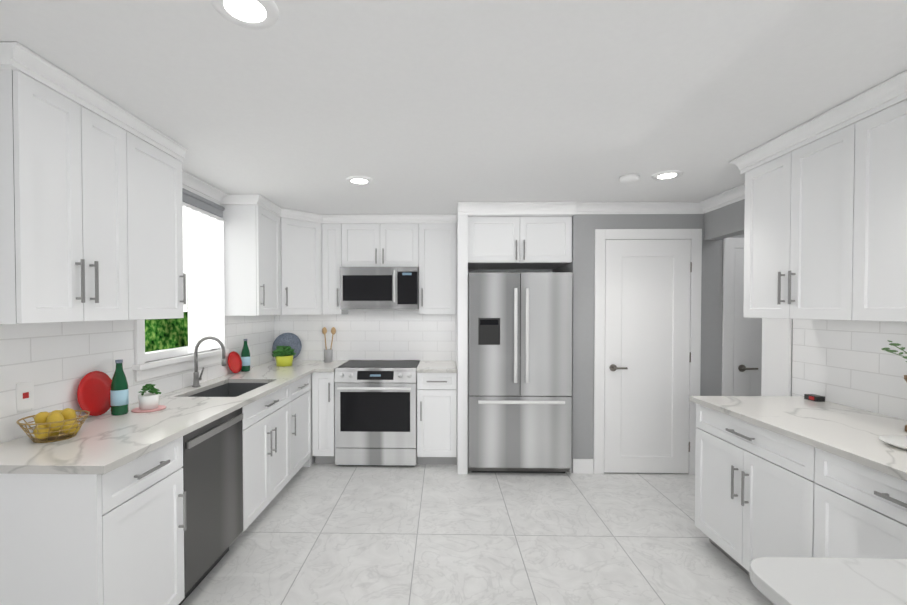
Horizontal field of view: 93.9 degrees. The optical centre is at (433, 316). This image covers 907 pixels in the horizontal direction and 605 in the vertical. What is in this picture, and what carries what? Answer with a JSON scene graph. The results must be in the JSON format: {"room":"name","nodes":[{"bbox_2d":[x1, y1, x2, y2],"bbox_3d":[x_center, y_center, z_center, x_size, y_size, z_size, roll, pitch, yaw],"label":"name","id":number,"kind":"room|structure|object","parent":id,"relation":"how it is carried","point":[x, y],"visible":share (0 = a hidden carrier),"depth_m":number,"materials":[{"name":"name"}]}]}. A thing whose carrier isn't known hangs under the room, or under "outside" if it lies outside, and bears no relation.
{"room":"kitchen","nodes":[
{"label":"kitchen","id":0,"kind":"room"},
{"bbox_2d":[0,205,274,443],"bbox_3d":[-1.852,0.246,1.558,0.120,2.415,6.280,0,1,1],"label":"wall","id":1,"kind":"structure","parent":0,"point":[56,363],"depth_m":2.10,"materials":[{"name":"tile"}]},
{"bbox_2d":[16,381,33,411],"bbox_3d":[-1.781,0.348,1.845,0.007,0.120,0.075,0,1,1],"label":"electrical outlet plate","id":2,"kind":"object","parent":1,"relation":"attached to","point":[24,395],"visible":1,"depth_m":1.84,"materials":[{"name":"white plastic"}]},
{"bbox_2d":[0,42,187,323],"bbox_3d":[-1.614,-0.473,1.984,0.337,0.987,0.987,0,1,1],"label":"upper cabinet","id":3,"kind":"object","parent":1,"relation":"attached to","point":[91,215],"visible":1,"depth_m":1.77,"materials":[{"name":"white wood"}]},
{"bbox_2d":[132,202,228,381],"bbox_3d":[-1.784,-0.208,2.989,0.150,1.175,1.030,0,1,1],"label":"window","id":4,"kind":"structure","parent":1,"relation":"in","point":[149,369],"depth_m":2.75,"materials":[{"name":"white"}]},
{"bbox_2d":[182,188,224,352],"bbox_3d":[-1.735,-0.316,2.986,0.043,1.150,0.996,0,1,1],"label":"window blind","id":5,"kind":"object","parent":4,"relation":"hanging from","point":[203,251],"visible":0.5,"depth_m":3.17,"materials":[{"name":"white fabric"}]},
{"bbox_2d":[182,170,228,204],"bbox_3d":[-1.720,-0.939,2.962,0.080,0.087,0.969,0,1,1],"label":"crown molding","id":6,"kind":"structure","parent":1,"relation":"attached to","point":[198,186],"depth_m":3.14,"materials":[{"name":"white wood"}]},
{"bbox_2d":[192,384,227,395],"bbox_3d":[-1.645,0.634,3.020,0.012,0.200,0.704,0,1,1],"label":"sink","id":7,"kind":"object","parent":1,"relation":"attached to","point":[221,389],"depth_m":3.18,"materials":[{"name":"grey metal"}]},
{"bbox_2d":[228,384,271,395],"bbox_3d":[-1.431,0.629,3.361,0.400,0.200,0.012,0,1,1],"label":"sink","id":8,"kind":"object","parent":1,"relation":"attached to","point":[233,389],"depth_m":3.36,"materials":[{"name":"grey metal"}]},
{"bbox_2d":[220,194,279,315],"bbox_3d":[-1.589,-0.501,3.717,0.302,0.987,0.465,0,1,1],"label":"upper cabinet","id":9,"kind":"object","parent":1,"relation":"attached to","point":[275,263],"depth_m":3.49,"materials":[{"name":"white wood"}]},
{"bbox_2d":[242,384,279,431],"bbox_3d":[-1.233,0.635,3.011,0.012,0.200,0.704,0,1,1],"label":"drawer","id":10,"kind":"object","parent":0,"relation":"attached to","point":[268,399],"depth_m":2.87,"materials":[{"name":"white wood"}]},
{"bbox_2d":[274,222,552,360],"bbox_3d":[-0.228,0.195,4.601,2.990,2.415,0.120,0,1,1],"label":"wall","id":11,"kind":"structure","parent":0,"point":[386,334],"depth_m":4.55,"materials":[{"name":"tile"}]},
{"bbox_2d":[280,207,323,314],"bbox_3d":[-1.424,-0.510,4.250,0.607,0.987,0.608,0,1,1],"label":"upper cabinet","id":12,"kind":"object","parent":11,"relation":"attached to","point":[301,242],"depth_m":4.10,"materials":[{"name":"white wood"}]},
{"bbox_2d":[324,215,347,313],"bbox_3d":[-1.020,-0.512,4.393,0.195,0.987,0.303,0,1,1],"label":"upper cabinet","id":13,"kind":"object","parent":11,"relation":"attached to","point":[333,224],"depth_m":4.25,"materials":[{"name":"white wood"}]},
{"bbox_2d":[344,214,419,269],"bbox_3d":[-0.535,-0.749,4.379,0.775,0.513,0.303,0,1,1],"label":"upper cabinet","id":14,"kind":"object","parent":11,"relation":"attached to","point":[373,240],"depth_m":4.23,"materials":[{"name":"white wood"}]},
{"bbox_2d":[340,267,418,308],"bbox_3d":[-0.536,-0.278,4.316,0.766,0.420,0.442,0,1,1],"label":"microwave","id":15,"kind":"object","parent":14,"relation":"attached to","point":[379,287],"visible":1,"depth_m":4.14,"materials":[{"name":"silver metal"}]},
{"bbox_2d":[419,214,455,317],"bbox_3d":[0.038,-0.512,4.369,0.372,0.987,0.303,0,1,1],"label":"upper cabinet","id":16,"kind":"object","parent":11,"relation":"attached to","point":[437,272],"depth_m":4.23,"materials":[{"name":"white wood"}]},
{"bbox_2d":[464,202,575,269],"bbox_3d":[0.782,-0.746,4.161,0.943,0.512,0.678,0,1,1],"label":"upper cabinet","id":17,"kind":"object","parent":11,"relation":"attached to","point":[497,235],"depth_m":3.83,"materials":[{"name":"white wood"}]},
{"bbox_2d":[0,0,906,220],"bbox_3d":[0.886,-0.975,1.415,5.600,0.030,6.400,0,1,1],"label":"ceiling","id":18,"kind":"structure","parent":0,"point":[422,106],"depth_m":1.76,"materials":[{"name":"white paint"}]},
{"bbox_2d":[211,0,278,28],"bbox_3d":[-0.582,-0.952,1.308,0.196,0.012,0.196,0,1,1],"label":"recessed light","id":19,"kind":"object","parent":18,"relation":"in","point":[257,14],"visible":1,"depth_m":1.32,"materials":[{"name":"white"}]},
{"bbox_2d":[346,176,372,184],"bbox_3d":[-0.539,-0.981,3.068,0.196,0.012,0.196,0,1,1],"label":"recessed light","id":20,"kind":"object","parent":18,"relation":"in","point":[360,180],"visible":1,"depth_m":3.05,"materials":[{"name":"white plastic"}]},
{"bbox_2d":[619,174,639,182],"bbox_3d":[1.381,-0.968,2.989,0.130,0.034,0.130,0,1,1],"label":"smoke detector","id":21,"kind":"object","parent":18,"relation":"attached to","point":[629,178],"visible":1,"depth_m":2.95,"materials":[{"name":"white plastic"}]},
{"bbox_2d":[651,170,682,179],"bbox_3d":[1.624,-0.979,2.949,0.196,0.012,0.196,0,1,1],"label":"recessed light","id":22,"kind":"object","parent":18,"relation":"in","point":[669,174],"visible":0.92,"depth_m":2.93,"materials":[{"name":"white plastic"}]},
{"bbox_2d":[181,461,774,604],"bbox_3d":[0.886,1.485,1.456,5.600,0.060,6.400,0,1,1],"label":"floor","id":23,"kind":"structure","parent":0,"point":[314,533],"depth_m":2.66,"materials":[{"name":"tile"}]},
{"bbox_2d":[0,436,186,604],"bbox_3d":[-1.489,1.003,1.770,0.592,0.892,0.501,0,1,1],"label":"base cabinet","id":24,"kind":"object","parent":23,"relation":"on","point":[93,511],"depth_m":1.52,"materials":[{"name":"white wood"}]},
{"bbox_2d":[0,396,255,475],"bbox_3d":[-1.464,0.535,2.087,0.627,0.030,1.173,0,1,1],"label":"countertop","id":25,"kind":"structure","parent":24,"relation":"on","point":[105,442],"depth_m":1.81,"materials":[{"name":"white stone"}]},
{"bbox_2d":[16,408,89,442],"bbox_3d":[-1.626,0.462,1.816,0.237,0.122,0.237,0,1,1],"label":"fruit basket","id":26,"kind":"object","parent":25,"relation":"on","point":[56,425],"visible":1,"depth_m":1.77,"materials":[{"name":"gold metal"}]},
{"bbox_2d":[77,371,111,415],"bbox_3d":[-1.745,0.399,2.188,0.039,0.229,0.230,0,1,1],"label":"plate","id":27,"kind":"object","parent":25,"relation":"on","point":[93,394],"visible":0.9,"depth_m":2.18,"materials":[{"name":"red ceramic"}]},
{"bbox_2d":[110,359,128,415],"bbox_3d":[-1.657,0.373,2.231,0.076,0.286,0.077,0,1,1],"label":"bottle","id":28,"kind":"object","parent":25,"relation":"on","point":[119,397],"visible":1,"depth_m":2.21,"materials":[{"name":"green glass"}]},
{"bbox_2d":[131,384,165,412],"bbox_3d":[-1.571,0.444,2.333,0.160,0.141,0.160,0,1,1],"label":"plant","id":29,"kind":"object","parent":25,"relation":"on","point":[149,402],"visible":1,"depth_m":2.31,"materials":[{"name":"green plant"}]},
{"bbox_2d":[179,408,242,604],"bbox_3d":[-1.441,0.996,2.316,0.549,0.889,0.584,0,1,1],"label":"dishwasher","id":30,"kind":"object","parent":23,"relation":"on","point":[212,467],"visible":0.42,"depth_m":2.25,"materials":[{"name":"silver metal"}]},
{"bbox_2d":[229,408,291,546],"bbox_3d":[-1.460,1.097,3.014,0.592,0.664,0.798,0,1,1],"label":"base cabinet","id":31,"kind":"object","parent":23,"relation":"on","point":[267,447],"depth_m":2.95,"materials":[{"name":"white wood"}]},
{"bbox_2d":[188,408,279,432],"bbox_3d":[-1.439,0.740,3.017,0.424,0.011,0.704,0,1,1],"label":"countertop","id":32,"kind":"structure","parent":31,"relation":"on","point":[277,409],"depth_m":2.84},
{"bbox_2d":[192,336,225,386],"bbox_3d":[-1.600,0.323,3.033,0.243,0.360,0.094,0,1,1],"label":"faucet","id":33,"kind":"object","parent":32,"relation":"on","point":[197,378],"visible":1,"depth_m":3.00,"materials":[{"name":"silver metal"}]},
{"bbox_2d":[280,376,311,476],"bbox_3d":[-1.445,0.972,3.686,0.592,0.892,0.550,0,1,1],"label":"base cabinet","id":34,"kind":"object","parent":23,"relation":"on","point":[298,396],"depth_m":3.65,"materials":[{"name":"white wood"}]},
{"bbox_2d":[312,372,334,463],"bbox_3d":[-1.027,0.962,4.260,0.210,0.892,0.617,0,1,1],"label":"base cabinet","id":35,"kind":"object","parent":23,"relation":"on","point":[323,384],"depth_m":3.96,"materials":[{"name":"white wood"}]},
{"bbox_2d":[212,360,347,383],"bbox_3d":[-1.332,0.504,3.960,0.806,0.030,1.217,0,1,1],"label":"countertop","id":36,"kind":"structure","parent":35,"relation":"on","point":[269,373],"depth_m":3.70,"materials":[{"name":"white stone"}]},
{"bbox_2d":[228,351,241,372],"bbox_3d":[-1.703,0.395,3.621,0.050,0.187,0.190,0,1,1],"label":"plate","id":37,"kind":"object","parent":36,"relation":"on","point":[234,362],"visible":0.98,"depth_m":3.63,"materials":[{"name":"red ceramic"}]},
{"bbox_2d":[241,339,249,371],"bbox_3d":[-1.682,0.347,3.781,0.076,0.286,0.077,0,1,1],"label":"bottle","id":38,"kind":"object","parent":36,"relation":"on","point":[245,355],"visible":0.94,"depth_m":3.75,"materials":[{"name":"green glass"}]},
{"bbox_2d":[272,346,295,366],"bbox_3d":[-1.471,0.387,4.139,0.221,0.194,0.192,0,1,1],"label":"potted plant","id":39,"kind":"object","parent":36,"relation":"on","point":[283,355],"visible":1,"depth_m":4.08,"materials":[{"name":"yellow"}]},
{"bbox_2d":[273,333,301,358],"bbox_3d":[-1.564,0.325,4.515,0.299,0.294,0.075,0,1,1],"label":"plate","id":40,"kind":"object","parent":36,"relation":"on","point":[292,340],"visible":0.62,"depth_m":4.53,"materials":[{"name":"ceramic"}]},
{"bbox_2d":[322,327,335,361],"bbox_3d":[-1.102,0.298,4.423,0.152,0.364,0.090,0,1,1],"label":"utensil holder","id":41,"kind":"object","parent":36,"relation":"on","point":[328,355],"visible":1,"depth_m":4.43,"materials":[{"name":"grey ceramic"}]},
{"bbox_2d":[334,360,419,466],"bbox_3d":[-0.538,0.942,4.204,0.761,0.935,0.672,0,1,1],"label":"range","id":42,"kind":"object","parent":23,"relation":"on","point":[375,412],"visible":1,"depth_m":3.93,"materials":[{"name":"silver metal"}]},
{"bbox_2d":[417,361,456,464],"bbox_3d":[0.035,0.947,4.220,0.372,0.925,0.649,0,1,1],"label":"base cabinet","id":43,"kind":"object","parent":23,"relation":"on","point":[436,412],"visible":1,"depth_m":3.94,"materials":[{"name":"white wood"}]},
{"bbox_2d":[468,272,572,472],"bbox_3d":[0.768,0.512,4.072,0.906,1.800,0.843,0,1,1],"label":"refrigerator","id":44,"kind":"object","parent":23,"relation":"on","point":[519,372],"visible":0.98,"depth_m":3.73,"materials":[{"name":"silver metal"}]},
{"bbox_2d":[695,404,808,575],"bbox_3d":[2.005,0.995,2.253,0.712,0.892,0.860,0,1,1],"label":"base cabinet","id":45,"kind":"object","parent":23,"relation":"on","point":[788,476],"depth_m":2.22,"materials":[{"name":"white wood"}]},
{"bbox_2d":[689,396,906,483],"bbox_3d":[1.980,0.539,1.813,0.742,0.030,1.764,0,1,1],"label":"countertop","id":46,"kind":"structure","parent":45,"relation":"on","point":[852,434],"depth_m":2.03,"materials":[{"name":"white stone"}]},
{"bbox_2d":[804,394,824,401],"bbox_3d":[2.308,0.495,2.568,0.057,0.030,0.080,0,1,1],"label":"gadget","id":47,"kind":"object","parent":46,"relation":"on","point":[815,397],"visible":1,"depth_m":2.54,"materials":[{"name":"grey plastic"}]},
{"bbox_2d":[879,435,906,449],"bbox_3d":[1.921,0.514,1.676,0.220,0.022,0.220,0,1,1],"label":"plate","id":48,"kind":"object","parent":46,"relation":"on","point":[899,441],"visible":1,"depth_m":1.75,"materials":[{"name":"white ceramic"}]},
{"bbox_2d":[882,340,906,430],"bbox_3d":[2.193,0.290,1.884,0.271,0.464,0.255,0,1,1],"label":"plant","id":49,"kind":"object","parent":46,"relation":"on","point":[899,354],"visible":1,"depth_m":1.94,"materials":[{"name":"green plant"}]},
{"bbox_2d":[750,557,906,604],"bbox_3d":[1.109,1.014,0.155,0.905,0.925,1.585,0,1,1],"label":"table","id":50,"kind":"object","parent":23,"relation":"on","point":[820,581],"visible":1,"depth_m":0.87,"materials":[{"name":"white stone"}]},
{"bbox_2d":[805,448,906,558],"bbox_3d":[1.987,1.009,1.443,0.712,0.892,0.760,0,1,1],"label":"base cabinet","id":51,"kind":"object","parent":23,"relation":"on","point":[852,511],"depth_m":1.66,"materials":[{"name":"white wood"}]},
{"bbox_2d":[553,214,743,473],"bbox_3d":[2.444,0.202,4.189,2.370,2.415,0.823,0,1,1],"label":"wall","id":52,"kind":"structure","parent":0,"point":[581,266],"depth_m":3.79,"materials":[{"name":"grey paint"}]},
{"bbox_2d":[575,202,704,213],"bbox_3d":[1.825,-0.952,3.732,1.148,0.087,0.080,0,1,1],"label":"crown molding","id":53,"kind":"structure","parent":52,"relation":"attached to","point":[581,207],"depth_m":3.75,"materials":[{"name":"white wood"}]},
{"bbox_2d":[593,229,701,474],"bbox_3d":[1.903,0.322,3.757,0.935,2.190,0.063,0,1,1],"label":"pantry door","id":54,"kind":"structure","parent":52,"relation":"in","point":[647,332],"depth_m":3.78,"materials":[{"name":"white wood"}]},
{"bbox_2d":[704,199,906,419],"bbox_3d":[2.397,0.254,1.050,0.120,2.415,5.457,0,1,1],"label":"wall","id":55,"kind":"structure","parent":0,"point":[849,363],"depth_m":2.44,"materials":[{"name":"tile"}]},
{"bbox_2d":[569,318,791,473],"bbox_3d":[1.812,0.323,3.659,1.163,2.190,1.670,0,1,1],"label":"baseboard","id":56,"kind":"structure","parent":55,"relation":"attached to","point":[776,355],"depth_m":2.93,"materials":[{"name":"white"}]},
{"bbox_2d":[700,183,744,212],"bbox_3d":[2.346,-0.942,3.176,0.080,0.087,0.996,0,1,1],"label":"crown molding","id":57,"kind":"structure","parent":55,"relation":"attached to","point":[736,194],"depth_m":3.45,"materials":[{"name":"white wood"}]},
{"bbox_2d":[741,106,848,319],"bbox_3d":[2.152,-0.478,2.300,0.421,0.987,0.710,0,1,1],"label":"upper cabinet","id":58,"kind":"object","parent":55,"relation":"attached to","point":[825,229],"depth_m":2.25,"materials":[{"name":"white wood"}]},
{"bbox_2d":[845,74,906,321],"bbox_3d":[2.136,-0.467,1.590,0.421,0.987,0.710,0,1,1],"label":"upper cabinet","id":59,"kind":"object","parent":55,"relation":"attached to","point":[876,224],"depth_m":1.84,"materials":[{"name":"white wood"}]},
{"bbox_3d":[3.110,0.223,2.934,1.220,2.415,1.657,0,1,1],"label":"wall","id":60,"kind":"structure","parent":0,"visible":0},
{"bbox_2d":[722,238,761,395],"bbox_3d":[3.038,0.362,3.732,0.940,2.110,0.063,0,1,1],"label":"hall door","id":61,"kind":"structure","parent":60,"relation":"in","point":[741,355],"depth_m":3.75,"materials":[{"name":"white wood"}]},
{"label":"outside","id":62,"kind":"structure","parent":0,"visible":0},
{"bbox_2d":[145,281,187,351],"bbox_3d":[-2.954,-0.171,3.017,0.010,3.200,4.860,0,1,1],"label":"garden","id":63,"kind":"object","parent":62,"point":[162,334],"depth_m":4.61,"materials":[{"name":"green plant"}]}
]}

